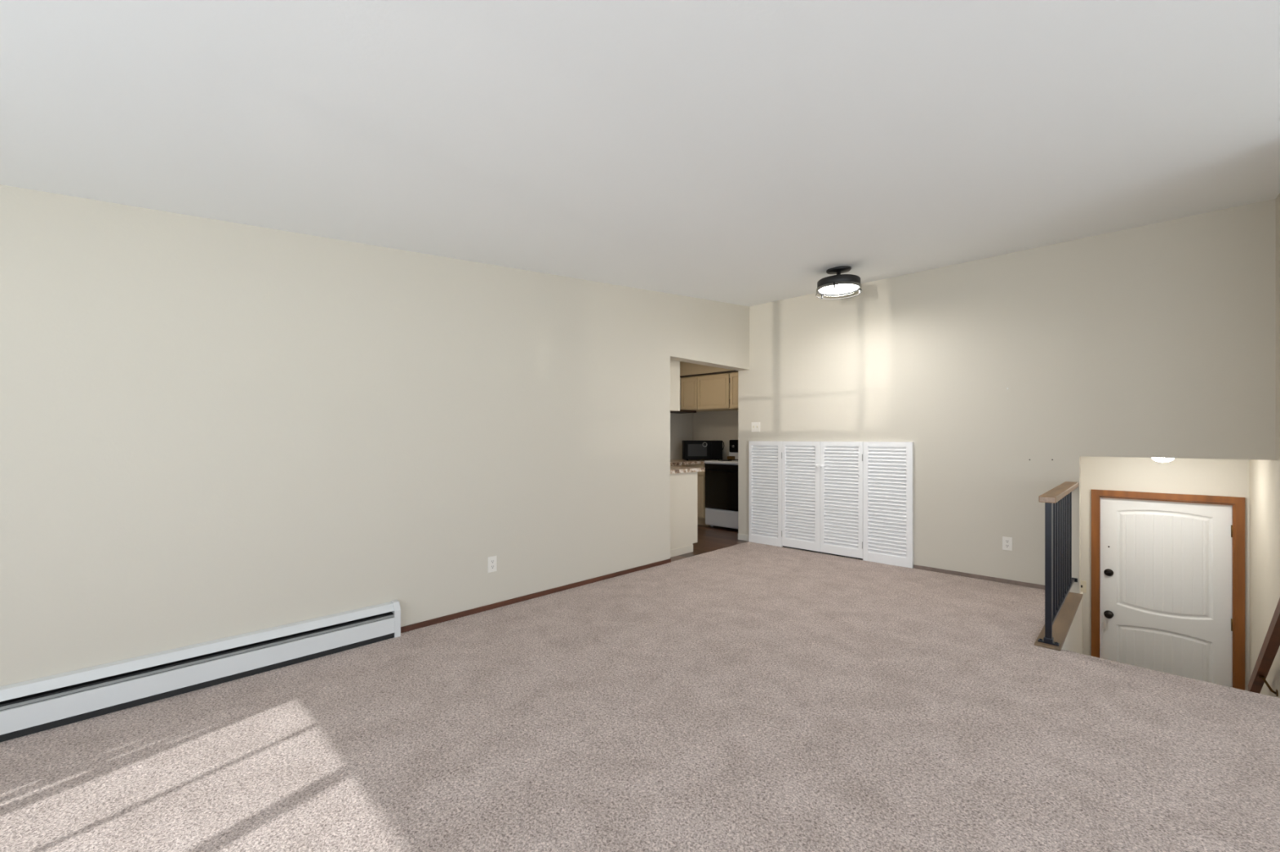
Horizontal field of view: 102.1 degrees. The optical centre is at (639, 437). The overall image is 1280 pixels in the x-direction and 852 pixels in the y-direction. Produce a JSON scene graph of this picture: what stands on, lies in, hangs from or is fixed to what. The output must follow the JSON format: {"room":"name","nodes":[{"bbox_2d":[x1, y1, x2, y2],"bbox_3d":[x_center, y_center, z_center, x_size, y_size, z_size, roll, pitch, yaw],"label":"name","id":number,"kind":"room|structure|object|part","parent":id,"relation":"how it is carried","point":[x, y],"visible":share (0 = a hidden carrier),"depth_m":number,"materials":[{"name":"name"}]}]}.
{"room":"empty living room","nodes":[
{"label":"empty living room","id":0,"kind":"room"},
{"bbox_2d":[0,184,749,686],"bbox_3d":[-1.337,-0.162,3.623,0.160,2.825,7.425,0,0,44],"label":"wall","id":1,"kind":"structure","parent":0,"point":[211,429],"depth_m":2.90,"materials":[{"name":"beige paint"}]},
{"bbox_2d":[0,600,400,742],"bbox_3d":[-2.594,1.141,2.178,0.064,0.217,3.054,0,0,44],"label":"baseboard heater","id":2,"kind":"object","parent":1,"relation":"attached to","point":[27,708],"visible":1,"depth_m":2.51,"materials":[{"name":"white metal"}]},
{"bbox_3d":[-2.596,1.134,2.180,0.058,0.192,2.982,0,0,44],"label":"panel","id":3,"kind":"part","parent":2,"relation":"part of","materials":[{"name":"white metal"}]},
{"bbox_2d":[488,555,496,573],"bbox_3d":[-1.076,0.925,3.769,0.007,0.114,0.070,0,0,44],"label":"wall outlet","id":4,"kind":"object","parent":1,"relation":"attached to","point":[491,560],"visible":1,"depth_m":3.77,"materials":[{"name":"white plastic"}]},
{"bbox_2d":[400,559,671,633],"bbox_3d":[-0.618,1.232,4.234,0.012,0.036,2.645,0,0,44],"label":"baseboard","id":5,"kind":"structure","parent":1,"relation":"attached to","point":[431,622],"depth_m":3.93,"materials":[{"name":"brown wood"}]},
{"bbox_2d":[0,0,1279,306],"bbox_3d":[1.138,-1.295,1.198,7.090,0.799,7.425,0,0,44],"label":"ceiling","id":6,"kind":"structure","parent":0,"point":[744,153],"depth_m":1.99,"materials":[{"name":"white paint"}]},
{"bbox_2d":[815,266,862,299],"bbox_3d":[1.766,-1.395,4.597,0.386,0.231,0.386,0,0,44],"label":"ceiling lamp","id":7,"kind":"object","parent":6,"relation":"attached to","point":[838,284],"visible":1,"depth_m":4.52,"materials":[{"name":"black metal"}]},
{"bbox_3d":[1.766,-1.355,4.597,0.360,0.085,0.360,0,0,44],"label":"lamp shade","id":8,"kind":"part","parent":7,"relation":"part of","materials":[{"name":"black metal"}]},
{"bbox_2d":[818,284,858,293],"bbox_3d":[1.766,-1.327,4.597,0.336,0.022,0.336,0,0,44],"label":"diffuser","id":9,"kind":"object","parent":7,"relation":"attached to","point":[842,290],"depth_m":4.58,"materials":[{"name":"white"}]},
{"bbox_2d":[0,524,1279,851],"bbox_3d":[0.970,1.375,2.234,8.540,0.250,8.350,0,0,44],"label":"floor","id":10,"kind":"structure","parent":0,"point":[748,696],"depth_m":2.13,"materials":[{"name":"beige carpet"}]},
{"bbox_2d":[670,471,697,557],"bbox_3d":[-0.134,0.814,6.065,1.601,0.872,0.577,0,0,44],"label":"base cabinet","id":11,"kind":"object","parent":10,"relation":"on","point":[683,486],"visible":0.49,"depth_m":5.54,"materials":[{"name":"beige wood"}]},
{"bbox_2d":[670,459,720,474],"bbox_3d":[0.545,0.357,6.745,1.620,0.039,2.498,0,0,44],"label":"countertop","id":12,"kind":"structure","parent":11,"relation":"on","point":[673,469],"depth_m":6.03,"materials":[{"name":"brown stone"}]},
{"bbox_2d":[682,440,724,460],"bbox_3d":[0.949,0.191,7.647,0.617,0.294,0.326,0,0,-2],"label":"microwave","id":13,"kind":"object","parent":12,"relation":"on","point":[691,450],"visible":0.99,"depth_m":7.49,"materials":[{"name":"black plastic"}]},
{"bbox_3d":[0.842,0.184,7.499,0.378,0.256,0.016,0,0,-2],"label":"door","id":14,"kind":"part","parent":13,"relation":"part of","materials":[{"name":"black glass"}]},
{"bbox_3d":[1.116,0.184,7.508,0.157,0.256,0.012,0,0,-2],"label":"control panel","id":15,"kind":"part","parent":13,"relation":"part of","materials":[{"name":"black plastic"}]},
{"bbox_2d":[681,464,710,526],"bbox_3d":[0.870,0.814,7.716,0.725,0.872,0.656,0,0,44],"label":"base cabinet","id":16,"kind":"object","parent":10,"relation":"on","point":[701,508],"visible":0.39,"depth_m":7.29,"materials":[{"name":"beige paint"}]},
{"bbox_3d":[0.767,0.465,7.379,0.370,0.130,0.018,0,0,44],"label":"drawer","id":17,"kind":"part","parent":16,"relation":"part of","materials":[{"name":"beige paint"}]},
{"bbox_3d":[0.765,0.835,7.377,0.370,0.570,0.025,0,0,44],"label":"door","id":18,"kind":"part","parent":16,"relation":"part of","materials":[{"name":"beige paint"}]},
{"bbox_2d":[704,440,737,528],"bbox_3d":[1.382,0.642,7.168,0.762,1.215,0.704,0,0,44],"label":"stove","id":19,"kind":"object","parent":10,"relation":"on","point":[721,476],"visible":0.42,"depth_m":7.02,"materials":[{"name":"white metal"}]},
{"bbox_2d":[704,459,737,464],"bbox_3d":[1.399,0.334,7.185,0.762,0.040,0.655,0,0,44],"label":"cooktop","id":20,"kind":"object","parent":19,"relation":"in","point":[722,461],"depth_m":7.09,"materials":[{"name":"white metal"}]},
{"bbox_3d":[1.180,1.097,6.961,0.736,0.217,0.032,0,0,44],"label":"storage drawer","id":21,"kind":"part","parent":19,"relation":"part of","materials":[{"name":"white metal"}]},
{"bbox_3d":[1.179,0.671,6.960,0.736,0.613,0.035,0,0,44],"label":"oven door","id":22,"kind":"part","parent":19,"relation":"part of","materials":[{"name":"black glass"}]},
{"bbox_3d":[1.151,0.450,6.932,0.678,0.018,0.044,0,0,44],"label":"handle","id":23,"kind":"part","parent":19,"relation":"part of","materials":[{"name":"black plastic"}]},
{"bbox_2d":[727,456,734,459],"bbox_3d":[1.287,0.289,7.306,0.085,0.048,0.080,0,0,44],"label":"tin","id":24,"kind":"object","parent":19,"relation":"on","point":[728,457],"visible":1,"depth_m":7.27,"materials":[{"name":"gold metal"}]},
{"bbox_3d":[1.603,0.128,7.385,0.748,0.185,0.065,0,0,44],"label":"control panel","id":25,"kind":"part","parent":19,"relation":"part of","materials":[{"name":"black plastic"}]},
{"bbox_2d":[670,377,693,459],"bbox_3d":[-0.070,0.040,7.347,0.099,2.420,2.700,0,0,44],"label":"wall","id":26,"kind":"structure","parent":0,"point":[681,424],"depth_m":7.97,"materials":[{"name":"beige paint"}]},
{"bbox_2d":[670,409,696,413],"bbox_3d":[-0.031,-0.388,7.086,0.320,0.035,2.179,0,0,44],"label":"shelf board","id":27,"kind":"object","parent":26,"relation":"attached to","point":[681,411],"visible":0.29,"depth_m":7.66,"materials":[{"name":"brown wood"}]},
{"bbox_2d":[680,361,737,377],"bbox_3d":[1.290,-1.058,7.541,1.570,0.225,0.320,0,0,44],"label":"wall","id":28,"kind":"structure","parent":0,"point":[686,368],"depth_m":7.76,"materials":[{"name":"beige paint"}]},
{"bbox_2d":[693,409,737,459],"bbox_3d":[1.472,0.040,7.656,1.670,2.420,0.100,0,0,44],"label":"wall","id":29,"kind":"structure","parent":0,"point":[718,425],"depth_m":7.87,"materials":[{"name":"beige paint"}]},
{"bbox_2d":[680,371,737,412],"bbox_3d":[1.282,-0.665,7.541,1.560,0.520,0.331,0,0,44],"label":"upper cabinet","id":30,"kind":"object","parent":29,"relation":"attached to","point":[715,392],"visible":0.6,"depth_m":7.57,"materials":[{"name":"beige paint"}]},
{"bbox_3d":[0.749,-0.659,7.849,0.307,0.482,0.025,0,0,44],"label":"door","id":31,"kind":"part","parent":30,"relation":"part of","materials":[{"name":"beige paint"}]},
{"bbox_2d":[680,370,737,377],"bbox_3d":[1.173,-0.935,7.421,1.570,0.020,0.015,0,0,44],"label":"trim","id":32,"kind":"structure","parent":30,"relation":"attached to","point":[727,371],"depth_m":7.57,"materials":[{"name":"brown wood"}]},
{"bbox_3d":[1.067,-0.659,7.537,0.564,0.482,0.025,0,0,44],"label":"door","id":33,"kind":"part","parent":30,"relation":"part of","materials":[{"name":"beige paint"}]},
{"bbox_3d":[1.393,-0.659,7.218,0.311,0.482,0.025,0,0,44],"label":"door","id":34,"kind":"part","parent":30,"relation":"part of","materials":[{"name":"beige paint"}]},
{"bbox_2d":[737,198,1275,654],"bbox_3d":[2.738,0.453,4.912,4.179,4.295,0.120,0,0,44],"label":"wall","id":35,"kind":"structure","parent":0,"point":[1157,340],"depth_m":4.32,"materials":[{"name":"beige paint"}]},
{"bbox_2d":[737,533,748,541],"bbox_3d":[1.260,1.212,6.268,0.167,0.075,0.012,0,0,44],"label":"baseboard","id":36,"kind":"structure","parent":35,"relation":"attached to","point":[740,536],"depth_m":6.27,"materials":[{"name":"beige paint"}]},
{"bbox_2d":[751,422,759,431],"bbox_3d":[1.375,-0.124,6.152,0.117,0.116,0.016,0,0,44],"label":"light switch","id":37,"kind":"object","parent":35,"relation":"attached to","point":[755,425],"visible":1,"depth_m":6.15,"materials":[{"name":"white plastic"}]},
{"bbox_2d":[748,441,782,546],"bbox_3d":[1.468,0.646,6.042,0.440,1.204,0.039,0,0,44],"label":"louvered door","id":38,"kind":"structure","parent":35,"relation":"in","point":[765,458],"depth_m":6.04,"materials":[{"name":"white paint"}]},
{"bbox_2d":[782,441,820,551],"bbox_3d":[1.775,0.638,5.724,0.453,1.188,0.064,0,0,44],"label":"louvered door","id":39,"kind":"structure","parent":35,"relation":"in","point":[801,460],"depth_m":5.73,"materials":[{"name":"white paint"}]},
{"bbox_2d":[782,546,862,559],"bbox_3d":[1.959,1.242,5.588,0.909,0.017,0.004,0,0,44],"label":"trim","id":40,"kind":"structure","parent":35,"relation":"attached to","point":[783,546],"depth_m":5.56,"materials":[{"name":"black"}]},
{"bbox_2d":[819,441,862,559],"bbox_3d":[2.100,0.638,5.406,0.450,1.188,0.064,0,0,44],"label":"louvered door","id":41,"kind":"structure","parent":35,"relation":"in","point":[841,466],"depth_m":5.41,"materials":[{"name":"white paint"}]},
{"bbox_2d":[862,441,913,568],"bbox_3d":[2.435,0.646,5.096,0.472,1.204,0.039,0,0,44],"label":"louvered door","id":42,"kind":"structure","parent":35,"relation":"in","point":[887,466],"depth_m":5.08,"materials":[{"name":"white paint"}]},
{"bbox_2d":[913,564,1044,590],"bbox_3d":[3.012,1.233,4.551,1.113,0.034,0.012,0,0,44],"label":"baseboard","id":43,"kind":"structure","parent":35,"relation":"attached to","point":[915,566],"depth_m":4.55,"materials":[{"name":"brown wood"}]},
{"bbox_2d":[1002,536,1012,551],"bbox_3d":[3.144,0.910,4.425,0.070,0.114,0.007,0,0,44],"label":"wall outlet","id":44,"kind":"object","parent":35,"relation":"attached to","point":[1006,541],"visible":1,"depth_m":4.42,"materials":[{"name":"white plastic"}]},
{"bbox_2d":[1061,600,1081,653],"bbox_3d":[2.941,1.925,3.603,0.110,1.350,1.465,0,0,44],"label":"wall","id":45,"kind":"structure","parent":0,"point":[1073,642],"depth_m":3.73,"materials":[{"name":"beige paint"}]},
{"bbox_2d":[1034,592,1083,651],"bbox_3d":[2.933,1.244,3.594,0.125,0.012,1.490,0,0,44],"label":"trim","id":46,"kind":"structure","parent":45,"relation":"on","point":[1062,624],"depth_m":3.45,"materials":[{"name":"brown wood"}]},
{"bbox_2d":[1037,481,1078,646],"bbox_3d":[2.949,0.796,3.611,0.100,0.883,1.443,0,0,44],"label":"guard railing","id":47,"kind":"object","parent":46,"relation":"on","point":[1059,581],"visible":1,"depth_m":3.38,"materials":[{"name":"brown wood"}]},
{"bbox_3d":[2.460,0.811,3.112,0.032,0.838,0.032,0,0,44],"label":"post","id":48,"kind":"part","parent":47,"relation":"part of","materials":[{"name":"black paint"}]},
{"bbox_3d":[2.946,0.373,3.616,0.082,0.037,1.439,0,0,44],"label":"rail","id":49,"kind":"part","parent":47,"relation":"part of","materials":[{"name":"brown wood"}]},
{"bbox_2d":[1080,456,1249,691],"bbox_3d":[4.631,1.325,4.758,1.259,2.550,0.120,0,0,44],"label":"wall","id":50,"kind":"structure","parent":0,"point":[1200,477],"depth_m":4.65,"materials":[{"name":"beige paint"}]},
{"bbox_2d":[1080,580,1086,593],"bbox_3d":[4.278,1.445,5.009,0.070,0.114,0.016,0,0,44],"label":"light switch","id":51,"kind":"object","parent":50,"relation":"attached to","point":[1083,584],"visible":0.52,"depth_m":5.00,"materials":[{"name":"beige plastic"}]},
{"bbox_2d":[1100,497,1232,687],"bbox_3d":[4.691,1.581,4.639,0.836,2.018,0.113,0,0,44],"label":"door","id":52,"kind":"structure","parent":50,"relation":"in","point":[1166,566],"depth_m":4.63,"materials":[{"name":"white paint"}]},
{"bbox_3d":[4.419,1.675,4.875,0.068,0.068,0.069,0,0,44],"label":"knob","id":53,"kind":"part","parent":52,"relation":"part of","materials":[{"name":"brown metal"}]},
{"bbox_2d":[1091,489,1244,690],"bbox_3d":[4.706,1.549,4.657,0.961,2.102,0.120,0,0,44],"label":"trim","id":54,"kind":"structure","parent":50,"relation":"attached to","point":[1238,508],"depth_m":4.38,"materials":[{"name":"brown wood"}]},
{"bbox_2d":[1249,193,1279,698],"bbox_3d":[4.172,0.513,3.304,0.120,4.175,2.840,0,0,44],"label":"wall","id":55,"kind":"structure","parent":0,"point":[1264,475],"depth_m":3.62,"materials":[{"name":"beige paint"}]},
{"bbox_2d":[1247,598,1279,697],"bbox_3d":[3.695,1.103,2.968,0.093,1.455,1.957,0,0,44],"label":"stair handrail","id":56,"kind":"object","parent":55,"relation":"attached to","point":[1271,644],"visible":0.99,"depth_m":3.20,"materials":[{"name":"brown wood"}]},
{"bbox_3d":[4.249,0.100,4.282,1.139,0.100,1.095,0,0,44],"label":"ceiling","id":57,"kind":"structure","parent":0,"visible":0},
{"bbox_2d":[1151,457,1173,462],"bbox_3d":[4.210,0.174,4.163,0.136,0.048,0.136,0,0,44],"label":"ceiling lamp","id":58,"kind":"object","parent":57,"relation":"attached to","point":[1159,460],"visible":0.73,"depth_m":4.13,"materials":[{"name":"white glass"}]},
{"bbox_3d":[3.547,2.650,3.651,1.259,0.100,2.980,0,0,44],"label":"floor","id":59,"kind":"structure","parent":0,"visible":0},
{"bbox_2d":[1061,649,1279,699],"bbox_3d":[3.373,1.925,3.269,0.971,1.349,1.590,0,0,44],"label":"staircase","id":60,"kind":"structure","parent":59,"relation":"on","point":[1061,650],"depth_m":2.72,"materials":[{"name":"beige carpet"}]},
{"bbox_3d":[-0.383,0.040,5.833,1.570,2.420,0.100,0,0,44],"label":"wall","id":61,"kind":"structure","parent":0,"visible":0},
{"bbox_2d":[670,360,679,411],"bbox_3d":[-0.115,-0.727,5.882,1.225,0.884,0.342,0,0,44],"label":"upper cabinet","id":62,"kind":"object","parent":61,"relation":"attached to","point":[674,365],"visible":0.1,"depth_m":5.51,"materials":[{"name":"beige"}]}
]}

